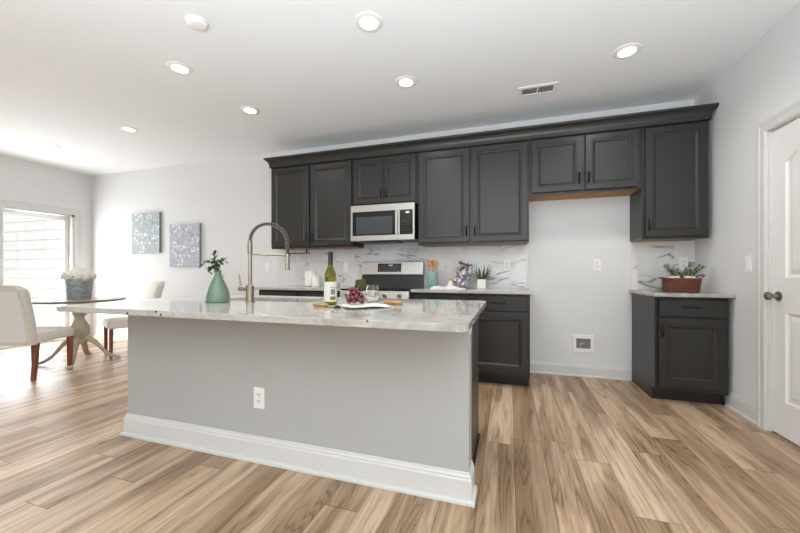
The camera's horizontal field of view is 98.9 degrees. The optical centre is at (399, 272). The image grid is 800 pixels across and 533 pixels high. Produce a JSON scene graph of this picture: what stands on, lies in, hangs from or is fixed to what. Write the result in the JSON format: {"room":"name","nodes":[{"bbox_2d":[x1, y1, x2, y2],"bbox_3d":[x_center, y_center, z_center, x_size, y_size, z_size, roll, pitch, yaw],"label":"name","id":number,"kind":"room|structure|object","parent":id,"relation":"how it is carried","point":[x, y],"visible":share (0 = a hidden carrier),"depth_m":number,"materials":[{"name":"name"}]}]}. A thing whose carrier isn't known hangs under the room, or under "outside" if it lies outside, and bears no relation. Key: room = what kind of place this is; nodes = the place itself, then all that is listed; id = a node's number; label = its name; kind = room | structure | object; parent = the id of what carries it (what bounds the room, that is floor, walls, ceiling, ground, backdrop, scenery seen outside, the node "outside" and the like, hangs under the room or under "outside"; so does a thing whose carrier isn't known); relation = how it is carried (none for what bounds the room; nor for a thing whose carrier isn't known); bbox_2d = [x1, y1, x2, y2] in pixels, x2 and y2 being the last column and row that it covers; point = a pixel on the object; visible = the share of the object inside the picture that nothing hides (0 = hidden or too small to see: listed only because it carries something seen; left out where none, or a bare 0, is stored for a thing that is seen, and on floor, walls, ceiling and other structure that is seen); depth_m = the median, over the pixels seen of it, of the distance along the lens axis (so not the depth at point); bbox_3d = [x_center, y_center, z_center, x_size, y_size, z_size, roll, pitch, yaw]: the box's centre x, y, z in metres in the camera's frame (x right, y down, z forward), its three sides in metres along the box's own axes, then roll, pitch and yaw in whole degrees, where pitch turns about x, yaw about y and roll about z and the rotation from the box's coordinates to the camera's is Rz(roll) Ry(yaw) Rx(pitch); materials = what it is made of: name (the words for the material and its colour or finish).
{"room":"kitchen","nodes":[
{"label":"kitchen","id":0,"kind":"room"},
{"bbox_2d":[0,155,90,328],"bbox_3d":[-6.603,-0.292,1.989,0.150,2.745,8.180,0,0,18],"label":"wall","id":1,"kind":"structure","parent":0,"point":[20,180],"depth_m":5.34,"materials":[{"name":"paint"}]},
{"bbox_2d":[0,205,74,349],"bbox_3d":[-5.692,0.062,4.847,0.150,2.035,1.700,0,0,18],"label":"door","id":2,"kind":"structure","parent":1,"relation":"in","point":[68,219],"depth_m":5.57,"materials":[{"name":"paint"}]},
{"bbox_2d":[0,199,80,266],"bbox_3d":[-5.610,0.020,4.821,0.022,2.120,1.870,0,0,18],"label":"trim","id":3,"kind":"structure","parent":1,"relation":"attached to","point":[77,213],"depth_m":5.52,"materials":[{"name":"paint"}]},
{"bbox_2d":[91,99,694,379],"bbox_3d":[-1.211,-0.292,4.642,8.814,2.745,0.150,0,0,18],"label":"wall","id":4,"kind":"structure","parent":0,"point":[228,197],"depth_m":4.77,"materials":[{"name":"paint"}]},
{"bbox_2d":[89,328,127,338],"bbox_3d":[-3.435,1.015,5.193,3.940,0.130,0.150,0,0,18],"label":"baseboard","id":5,"kind":"structure","parent":4,"relation":"attached to","point":[118,334],"depth_m":5.69,"materials":[{"name":"paint"}]},
{"bbox_2d":[132,212,160,253],"bbox_3d":[-4.037,-0.635,5.444,0.600,0.640,0.036,0,0,18],"label":"print","id":6,"kind":"object","parent":4,"relation":"attached to","point":[146,227],"visible":1,"depth_m":5.42},
{"bbox_2d":[170,223,200,266],"bbox_3d":[-3.263,-0.422,5.197,0.595,0.645,0.036,0,0,18],"label":"print","id":7,"kind":"object","parent":4,"relation":"attached to","point":[185,239],"visible":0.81,"depth_m":5.17},
{"bbox_2d":[265,263,269,270],"bbox_3d":[-1.842,-0.084,4.759,0.074,0.120,0.009,0,0,18],"label":"light switch","id":8,"kind":"object","parent":4,"relation":"attached to","point":[267,265],"visible":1,"depth_m":4.76,"materials":[{"name":"plastic"}]},
{"bbox_2d":[271,159,363,249],"bbox_3d":[-1.056,-0.825,4.312,1.138,1.040,0.381,0,0,18],"label":"upper cabinet","id":9,"kind":"object","parent":4,"relation":"attached to","point":[312,202],"visible":0.98,"depth_m":4.15,"materials":[{"name":"paint"}]},
{"bbox_2d":[289,249,309,253],"bbox_3d":[-1.293,-0.274,4.358,0.330,0.058,0.024,0,0,18],"label":"towel bar","id":10,"kind":"object","parent":9,"relation":"attached to","point":[307,252],"visible":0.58,"depth_m":4.33,"materials":[{"name":"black metal"}]},
{"bbox_2d":[263,103,718,168],"bbox_3d":[0.562,-1.386,3.785,4.656,0.112,0.403,0,0,18],"label":"crown molding","id":11,"kind":"structure","parent":9,"relation":"attached to","point":[705,111],"depth_m":3.42,"materials":[{"name":"paint"}]},
{"bbox_2d":[353,152,417,205],"bbox_3d":[-0.137,-1.058,4.019,0.784,0.575,0.381,0,0,18],"label":"upper cabinet","id":12,"kind":"object","parent":4,"relation":"attached to","point":[385,179],"visible":0.94,"depth_m":3.86,"materials":[{"name":"paint"}]},
{"bbox_2d":[351,202,417,243],"bbox_3d":[-0.149,-0.557,3.979,0.756,0.418,0.443,0,0,18],"label":"microwave","id":13,"kind":"object","parent":12,"relation":"attached to","point":[394,223],"visible":1,"depth_m":3.80,"materials":[{"name":"silver plastic"}]},
{"bbox_2d":[288,245,526,287],"bbox_3d":[-0.065,-0.069,4.192,3.050,0.470,0.010,0,0,18],"label":"backsplash","id":14,"kind":"structure","parent":4,"relation":"attached to","point":[479,256],"depth_m":4.04,"materials":[{"name":"stone"}]},
{"bbox_2d":[343,262,348,271],"bbox_3d":[-0.692,-0.077,4.382,0.074,0.120,0.009,0,0,18],"label":"light switch","id":15,"kind":"object","parent":14,"relation":"attached to","point":[345,264],"visible":1,"depth_m":4.38,"materials":[{"name":"plastic"}]},
{"bbox_2d":[438,260,443,269],"bbox_3d":[0.478,-0.090,4.009,0.074,0.120,0.009,0,0,18],"label":"wall outlet","id":16,"kind":"object","parent":14,"relation":"attached to","point":[440,262],"visible":0.99,"depth_m":4.00,"materials":[{"name":"plastic"}]},
{"bbox_2d":[504,260,510,270],"bbox_3d":[1.184,-0.085,3.784,0.074,0.120,0.009,0,0,18],"label":"wall outlet","id":17,"kind":"object","parent":14,"relation":"attached to","point":[507,263],"visible":1,"depth_m":3.78,"materials":[{"name":"plastic"}]},
{"bbox_2d":[418,139,528,246],"bbox_3d":[0.786,-0.825,3.725,1.146,1.040,0.381,0,0,18],"label":"upper cabinet","id":18,"kind":"object","parent":4,"relation":"attached to","point":[475,195],"visible":1,"depth_m":3.56,"materials":[{"name":"paint"}]},
{"bbox_2d":[530,360,629,380],"bbox_3d":[1.846,1.015,3.577,0.965,0.130,0.022,0,0,18],"label":"baseboard","id":19,"kind":"structure","parent":4,"relation":"attached to","point":[542,367],"depth_m":3.56,"materials":[{"name":"paint"}]},
{"bbox_2d":[573,335,593,352],"bbox_3d":[1.908,0.737,3.557,0.200,0.180,0.023,0,0,18],"label":"water supply box","id":20,"kind":"object","parent":4,"relation":"attached to","point":[581,343],"visible":1,"depth_m":3.56,"materials":[{"name":"plastic"}]},
{"bbox_2d":[529,127,640,201],"bbox_3d":[1.792,-1.058,3.404,0.958,0.575,0.381,0,0,18],"label":"upper cabinet","id":21,"kind":"object","parent":4,"relation":"attached to","point":[599,164],"visible":1,"depth_m":3.27,"materials":[{"name":"paint"}]},
{"bbox_2d":[593,259,600,270],"bbox_3d":[2.031,-0.083,3.525,0.074,0.120,0.009,0,0,18],"label":"wall outlet","id":22,"kind":"object","parent":4,"relation":"attached to","point":[596,262],"visible":1,"depth_m":3.52,"materials":[{"name":"plastic"}]},
{"bbox_2d":[631,241,694,289],"bbox_3d":[2.570,-0.069,3.353,0.525,0.470,0.010,0,0,18],"label":"backsplash","id":23,"kind":"structure","parent":4,"relation":"attached to","point":[647,258],"depth_m":3.37,"materials":[{"name":"stone"}]},
{"bbox_2d":[679,257,687,269],"bbox_3d":[2.728,-0.092,3.292,0.074,0.120,0.009,0,0,18],"label":"wall outlet","id":24,"kind":"object","parent":23,"relation":"attached to","point":[683,261],"visible":0.94,"depth_m":3.29,"materials":[{"name":"plastic"}]},
{"bbox_2d":[630,119,707,241],"bbox_3d":[2.490,-0.825,3.182,0.498,1.040,0.381,0,0,18],"label":"upper cabinet","id":25,"kind":"object","parent":4,"relation":"attached to","point":[671,202],"visible":1,"depth_m":3.05,"materials":[{"name":"paint"}]},
{"bbox_2d":[0,0,799,175],"bbox_3d":[-2.453,-1.715,0.745,8.814,0.100,8.330,0,0,18],"label":"ceiling","id":26,"kind":"structure","parent":0,"point":[73,72],"depth_m":2.76,"materials":[{"name":"paint"}]},
{"bbox_2d":[41,143,60,148],"bbox_3d":[-4.575,-1.660,4.484,0.188,0.010,0.188,0,0,18],"label":"recessed light","id":27,"kind":"object","parent":26,"relation":"in","point":[42,144],"visible":1,"depth_m":4.47,"materials":[{"name":"plastic"}]},
{"bbox_2d":[119,126,138,132],"bbox_3d":[-3.133,-1.660,3.954,0.188,0.010,0.188,0,0,18],"label":"recessed light","id":28,"kind":"object","parent":26,"relation":"in","point":[125,128],"visible":1,"depth_m":3.95,"materials":[{"name":"plastic"}]},
{"bbox_2d":[166,61,192,74],"bbox_3d":[-1.787,-1.660,2.778,0.188,0.010,0.188,0,0,18],"label":"recessed light","id":29,"kind":"object","parent":26,"relation":"in","point":[175,66],"visible":1,"depth_m":2.77,"materials":[{"name":"plastic"}]},
{"bbox_2d":[185,14,208,31],"bbox_3d":[-1.347,-1.650,2.269,0.136,0.030,0.136,0,0,18],"label":"smoke detector","id":30,"kind":"object","parent":26,"relation":"attached to","point":[197,23],"visible":1,"depth_m":2.24,"materials":[{"name":"plastic"}]},
{"bbox_2d":[240,106,259,114],"bbox_3d":[-1.533,-1.660,3.493,0.188,0.010,0.188,0,0,18],"label":"recessed light","id":31,"kind":"object","parent":26,"relation":"in","point":[246,109],"visible":1,"depth_m":3.48,"materials":[{"name":"plastic"}]},
{"bbox_2d":[355,11,382,31],"bbox_3d":[-0.206,-1.660,2.269,0.188,0.010,0.188,0,0,18],"label":"recessed light","id":32,"kind":"object","parent":26,"relation":"in","point":[367,21],"visible":1,"depth_m":2.26,"materials":[{"name":"plastic"}]},
{"bbox_2d":[395,76,416,87],"bbox_3d":[0.053,-1.660,2.981,0.188,0.010,0.188,0,0,18],"label":"recessed light","id":33,"kind":"object","parent":26,"relation":"in","point":[403,81],"visible":1,"depth_m":2.97,"materials":[{"name":"plastic"}]},
{"bbox_2d":[518,81,558,97],"bbox_3d":[1.246,-1.660,3.103,0.330,0.009,0.170,0,0,18],"label":"ceiling vent","id":34,"kind":"object","parent":26,"relation":"in","point":[545,88],"visible":1,"depth_m":3.10,"materials":[{"name":"plastic"}]},
{"bbox_2d":[612,43,641,58],"bbox_3d":[1.702,-1.660,2.565,0.188,0.010,0.188,0,0,18],"label":"recessed light","id":35,"kind":"object","parent":26,"relation":"in","point":[628,50],"visible":1,"depth_m":2.55,"materials":[{"name":"plastic"}]},
{"bbox_2d":[0,336,799,532],"bbox_3d":[-2.453,1.130,0.745,8.814,0.100,8.330,0,0,18],"label":"floor","id":36,"kind":"structure","parent":0,"point":[557,453],"depth_m":1.81,"materials":[{"name":"brown wood"}]},
{"bbox_2d":[0,285,74,380],"bbox_3d":[-3.888,0.600,3.563,0.458,0.960,0.622,0,0,-3],"label":"dining chair","id":37,"kind":"object","parent":36,"relation":"on","point":[18,327],"visible":1,"depth_m":3.37,"materials":[{"name":"fabric"}]},
{"bbox_2d":[31,297,125,368],"bbox_3d":[-3.892,0.694,4.155,0.880,0.753,0.880,0,0,18],"label":"dining table","id":38,"kind":"object","parent":36,"relation":"on","point":[81,336],"visible":0.79,"depth_m":4.09,"materials":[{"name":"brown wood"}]},
{"bbox_2d":[63,279,93,299],"bbox_3d":[-3.902,0.194,4.158,0.276,0.246,0.276,0,0,18],"label":"bucket","id":39,"kind":"object","parent":38,"relation":"on","point":[76,289],"visible":0.94,"depth_m":4.07,"materials":[{"name":"metal"}]},
{"bbox_2d":[60,266,95,280],"bbox_3d":[-3.902,0.011,4.159,0.339,0.189,0.341,0,0,-39],"label":"flower bouquet","id":40,"kind":"object","parent":39,"relation":"in","point":[78,272],"visible":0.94,"depth_m":4.07,"materials":[{"name":"white plant"}]},
{"bbox_2d":[102,281,164,358],"bbox_3d":[-3.610,0.600,4.651,0.458,0.960,0.622,0,0,42],"label":"dining chair","id":41,"kind":"object","parent":36,"relation":"on","point":[155,289],"visible":0.44,"depth_m":4.55,"materials":[{"name":"fabric"}]},
{"bbox_2d":[259,290,299,295],"bbox_3d":[-1.351,0.638,4.258,0.558,0.881,0.619,0,0,18],"label":"base cabinet","id":42,"kind":"object","parent":36,"relation":"on","point":[261,292],"visible":0.03,"depth_m":3.99,"materials":[{"name":"paint"}]},
{"bbox_2d":[120,315,480,507],"bbox_3d":[-0.649,0.648,2.269,2.315,0.861,0.730,0,0,18],"label":"kitchen island","id":43,"kind":"object","parent":36,"relation":"on","point":[396,410],"visible":0.77,"depth_m":1.86,"materials":[{"name":"paint"}]},
{"bbox_2d":[254,387,264,408],"bbox_3d":[-0.810,0.718,1.964,0.074,0.120,0.009,0,0,18],"label":"wall outlet","id":44,"kind":"object","parent":43,"relation":"attached to","point":[259,393],"visible":1,"depth_m":1.96,"materials":[{"name":"plastic"}]},
{"bbox_2d":[56,295,485,331],"bbox_3d":[-0.698,0.202,2.122,2.332,0.030,1.120,0,0,18],"label":"island countertop","id":45,"kind":"structure","parent":43,"relation":"on","point":[412,314],"depth_m":1.71,"materials":[{"name":"stone"}]},
{"bbox_2d":[205,270,229,302],"bbox_3d":[-1.176,0.084,2.206,0.146,0.204,0.146,0,0,18],"label":"vase","id":46,"kind":"object","parent":45,"relation":"on","point":[217,291],"visible":0.93,"depth_m":2.16,"materials":[{"name":"ceramic"}]},
{"bbox_2d":[199,250,227,274],"bbox_3d":[-1.219,-0.059,2.212,0.241,0.184,0.097,0,0,18],"label":"greenery sprig","id":47,"kind":"object","parent":46,"relation":"in","point":[216,265],"visible":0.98,"depth_m":2.20,"materials":[{"name":"green plant"}]},
{"bbox_2d":[238,221,290,302],"bbox_3d":[-0.887,-0.078,2.255,0.330,0.530,0.092,0,0,-28],"label":"kitchen faucet","id":48,"kind":"object","parent":45,"relation":"on","point":[249,289],"visible":0.99,"depth_m":2.20,"materials":[{"name":"silver metal"}]},
{"bbox_2d":[313,303,340,306],"bbox_3d":[-0.395,0.175,1.865,0.170,0.022,0.028,0,0,15],"label":"cheese knife","id":49,"kind":"object","parent":45,"relation":"on","point":[314,304],"visible":0.94,"depth_m":1.86,"materials":[{"name":"brown wood"}]},
{"bbox_2d":[324,252,336,304],"bbox_3d":[-0.411,0.031,2.020,0.075,0.311,0.075,0,0,18],"label":"wine bottle","id":50,"kind":"object","parent":45,"relation":"on","point":[330,278],"visible":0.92,"depth_m":1.99,"materials":[{"name":"green glass"}]},
{"bbox_2d":[334,287,340,307],"bbox_3d":[-0.334,0.130,1.823,0.036,0.112,0.025,0,0,18],"label":"card holder","id":51,"kind":"object","parent":45,"relation":"on","point":[337,306],"visible":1,"depth_m":1.82,"materials":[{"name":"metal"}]},
{"bbox_2d":[338,303,391,307],"bbox_3d":[-0.193,0.179,1.882,0.250,0.016,0.220,0,0,-27],"label":"napkin","id":52,"kind":"object","parent":45,"relation":"on","point":[367,304],"visible":0.99,"depth_m":1.88,"materials":[{"name":"white fabric"}]},
{"bbox_2d":[346,278,367,303],"bbox_3d":[-0.251,0.101,1.927,0.113,0.146,0.105,0,0,25],"label":"grape bunch","id":53,"kind":"object","parent":52,"relation":"on","point":[354,296],"visible":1,"depth_m":1.92,"materials":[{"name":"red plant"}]},
{"bbox_2d":[366,285,378,302],"bbox_3d":[-0.174,0.130,2.155,0.086,0.111,0.086,0,0,18],"label":"wine glass","id":54,"kind":"object","parent":45,"relation":"on","point":[372,291],"visible":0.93,"depth_m":2.12,"materials":[{"name":"clear glass"}]},
{"bbox_2d":[375,300,402,303],"bbox_3d":[-0.082,0.175,2.056,0.205,0.022,0.028,0,0,23],"label":"cheese knife","id":55,"kind":"object","parent":45,"relation":"on","point":[385,301],"visible":0.98,"depth_m":2.03,"materials":[{"name":"brown wood"}]},
{"bbox_2d":[300,290,339,296],"bbox_3d":[-0.817,0.638,4.088,0.554,0.881,0.619,0,0,18],"label":"base cabinet","id":56,"kind":"object","parent":36,"relation":"on","point":[302,292],"visible":0.02,"depth_m":3.86,"materials":[{"name":"paint"}]},
{"bbox_2d":[254,285,354,290],"bbox_3d":[-1.092,0.182,4.192,1.143,0.030,0.634,0,0,18],"label":"countertop","id":57,"kind":"structure","parent":56,"relation":"on","point":[284,287],"depth_m":3.95,"materials":[{"name":"stone"}]},
{"bbox_2d":[305,268,317,285],"bbox_3d":[-1.125,0.052,4.326,0.158,0.229,0.158,0,0,18],"label":"canister","id":58,"kind":"object","parent":57,"relation":"on","point":[308,274],"visible":0.83,"depth_m":4.25,"materials":[{"name":"white ceramic"}]},
{"bbox_2d":[312,275,319,286],"bbox_3d":[-1.024,0.091,4.178,0.100,0.150,0.100,0,0,18],"label":"canister","id":59,"kind":"object","parent":57,"relation":"on","point":[315,279],"visible":1,"depth_m":4.14,"materials":[{"name":"white ceramic"}]},
{"bbox_2d":[340,261,423,298],"bbox_3d":[-0.192,0.469,3.842,0.786,1.221,0.696,0,0,18],"label":"range","id":60,"kind":"object","parent":36,"relation":"on","point":[405,276],"visible":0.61,"depth_m":4.06,"materials":[{"name":"silver metal"}]},
{"bbox_2d":[341,287,421,290],"bbox_3d":[-0.191,0.176,3.842,0.770,0.016,0.555,0,0,18],"label":"cooktop","id":61,"kind":"object","parent":60,"relation":"in","point":[380,288],"depth_m":3.71,"materials":[{"name":"black glass"}]},
{"bbox_2d":[412,292,467,299],"bbox_3d":[0.470,0.638,3.677,0.564,0.881,0.619,0,0,18],"label":"base cabinet","id":62,"kind":"object","parent":36,"relation":"on","point":[415,295],"visible":0.02,"depth_m":3.42,"materials":[{"name":"paint"}]},
{"bbox_2d":[468,293,529,386],"bbox_3d":[1.013,0.638,3.504,0.569,0.881,0.619,0,0,18],"label":"base cabinet","id":63,"kind":"object","parent":36,"relation":"on","point":[504,323],"visible":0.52,"depth_m":3.24,"materials":[{"name":"paint"}]},
{"bbox_2d":[411,287,532,294],"bbox_3d":[0.755,0.182,3.603,1.159,0.030,0.634,0,0,18],"label":"countertop","id":64,"kind":"structure","parent":63,"relation":"on","point":[423,289],"depth_m":3.35,"materials":[{"name":"stone"}]},
{"bbox_2d":[427,272,437,287],"bbox_3d":[0.359,0.076,3.811,0.120,0.180,0.120,0,0,18],"label":"utensil crock","id":65,"kind":"object","parent":64,"relation":"on","point":[432,277],"visible":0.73,"depth_m":3.76,"materials":[{"name":"ceramic"}]},
{"bbox_2d":[433,261,437,271],"bbox_3d":[0.395,0.004,3.784,0.061,0.280,0.013,0,0,28],"label":"wooden spoon","id":66,"kind":"object","parent":65,"relation":"in","point":[435,263],"visible":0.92,"depth_m":3.78,"materials":[{"name":"brown wood"}]},
{"bbox_2d":[430,284,464,288],"bbox_3d":[0.500,0.140,3.578,0.360,0.053,0.120,0,0,12],"label":"kitchen towel","id":67,"kind":"object","parent":64,"relation":"on","point":[449,286],"visible":0.8,"depth_m":3.54,"materials":[{"name":"white fabric"}]},
{"bbox_2d":[470,265,490,288],"bbox_3d":[0.859,0.038,3.657,0.231,0.257,0.176,0,0,18],"label":"potted succulent","id":68,"kind":"object","parent":64,"relation":"on","point":[481,283],"visible":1,"depth_m":3.61,"materials":[{"name":"white ceramic"}]},
{"bbox_2d":[632,293,728,404],"bbox_3d":[2.460,0.638,3.043,0.502,0.881,0.619,0,0,18],"label":"base cabinet","id":69,"kind":"object","parent":36,"relation":"on","point":[680,345],"visible":0.99,"depth_m":2.82,"materials":[{"name":"paint"}]},
{"bbox_2d":[629,290,734,297],"bbox_3d":[2.463,0.182,3.058,0.541,0.030,0.634,0,0,18],"label":"countertop","id":70,"kind":"structure","parent":69,"relation":"on","point":[655,293],"depth_m":2.80,"materials":[{"name":"stone"}]},
{"bbox_2d":[658,274,704,291],"bbox_3d":[2.501,0.088,3.044,0.322,0.156,0.184,0,0,18],"label":"planter","id":71,"kind":"object","parent":70,"relation":"on","point":[669,284],"visible":1,"depth_m":2.97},
{"bbox_2d":[662,263,705,277],"bbox_3d":[2.517,0.007,3.029,0.343,0.201,0.087,0,0,18],"label":"sprigs","id":72,"kind":"object","parent":71,"relation":"in","point":[672,272],"visible":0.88,"depth_m":3.03,"materials":[{"name":"green plant"}]},
{"bbox_2d":[477,279,485,288],"bbox_3d":[0.871,0.117,3.648,0.090,0.100,0.090,0,0,18],"label":"pot","id":73,"kind":"object","parent":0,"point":[481,283],"depth_m":3.60,"materials":[{"name":"white ceramic"}]},
{"bbox_2d":[695,1,799,404],"bbox_3d":[1.652,-0.292,-0.642,0.150,2.745,8.180,0,0,18],"label":"wall","id":74,"kind":"structure","parent":0,"point":[764,80],"depth_m":2.63,"materials":[{"name":"paint"}]},
{"bbox_2d":[725,391,755,424],"bbox_3d":[2.597,1.015,2.607,0.022,0.130,0.365,0,0,18],"label":"baseboard","id":75,"kind":"structure","parent":74,"relation":"attached to","point":[741,406],"depth_m":2.59,"materials":[{"name":"paint"}]},
{"bbox_2d":[745,255,751,270],"bbox_3d":[2.581,-0.072,2.536,0.009,0.120,0.074,0,0,18],"label":"light switch","id":76,"kind":"object","parent":74,"relation":"attached to","point":[748,258],"visible":1,"depth_m":2.52,"materials":[{"name":"plastic"}]},
{"bbox_2d":[756,99,799,429],"bbox_3d":[2.389,0.013,1.952,0.022,2.135,1.000,0,0,18],"label":"trim","id":77,"kind":"structure","parent":74,"relation":"attached to","point":[791,111],"depth_m":2.37,"materials":[{"name":"paint"}]},
{"bbox_2d":[763,115,799,445],"bbox_3d":[2.441,0.055,1.935,0.212,2.050,0.830,0,0,18],"label":"door","id":78,"kind":"structure","parent":74,"relation":"in","point":[783,294],"depth_m":2.22,"materials":[{"name":"paint"}]},
{"label":"outside","id":79,"kind":"structure","parent":0,"visible":0},
{"bbox_2d":[3,213,62,326],"bbox_3d":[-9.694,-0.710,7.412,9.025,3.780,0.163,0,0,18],"label":"window","id":80,"kind":"structure","parent":79,"point":[32,246],"depth_m":6.41,"materials":[{"name":"glass"}]},
{"bbox_3d":[0.669,0.066,3.789,0.106,0.200,0.185,0,0,11],"label":"easel","id":81,"kind":"object","parent":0,"visible":0},
{"bbox_2d":[453,261,472,286],"bbox_3d":[0.692,0.010,3.762,0.222,0.291,0.085,0,0,15],"label":"magazine","id":82,"kind":"object","parent":81,"relation":"on","point":[462,274],"visible":0.86,"depth_m":3.76,"materials":[{"name":"paper"}]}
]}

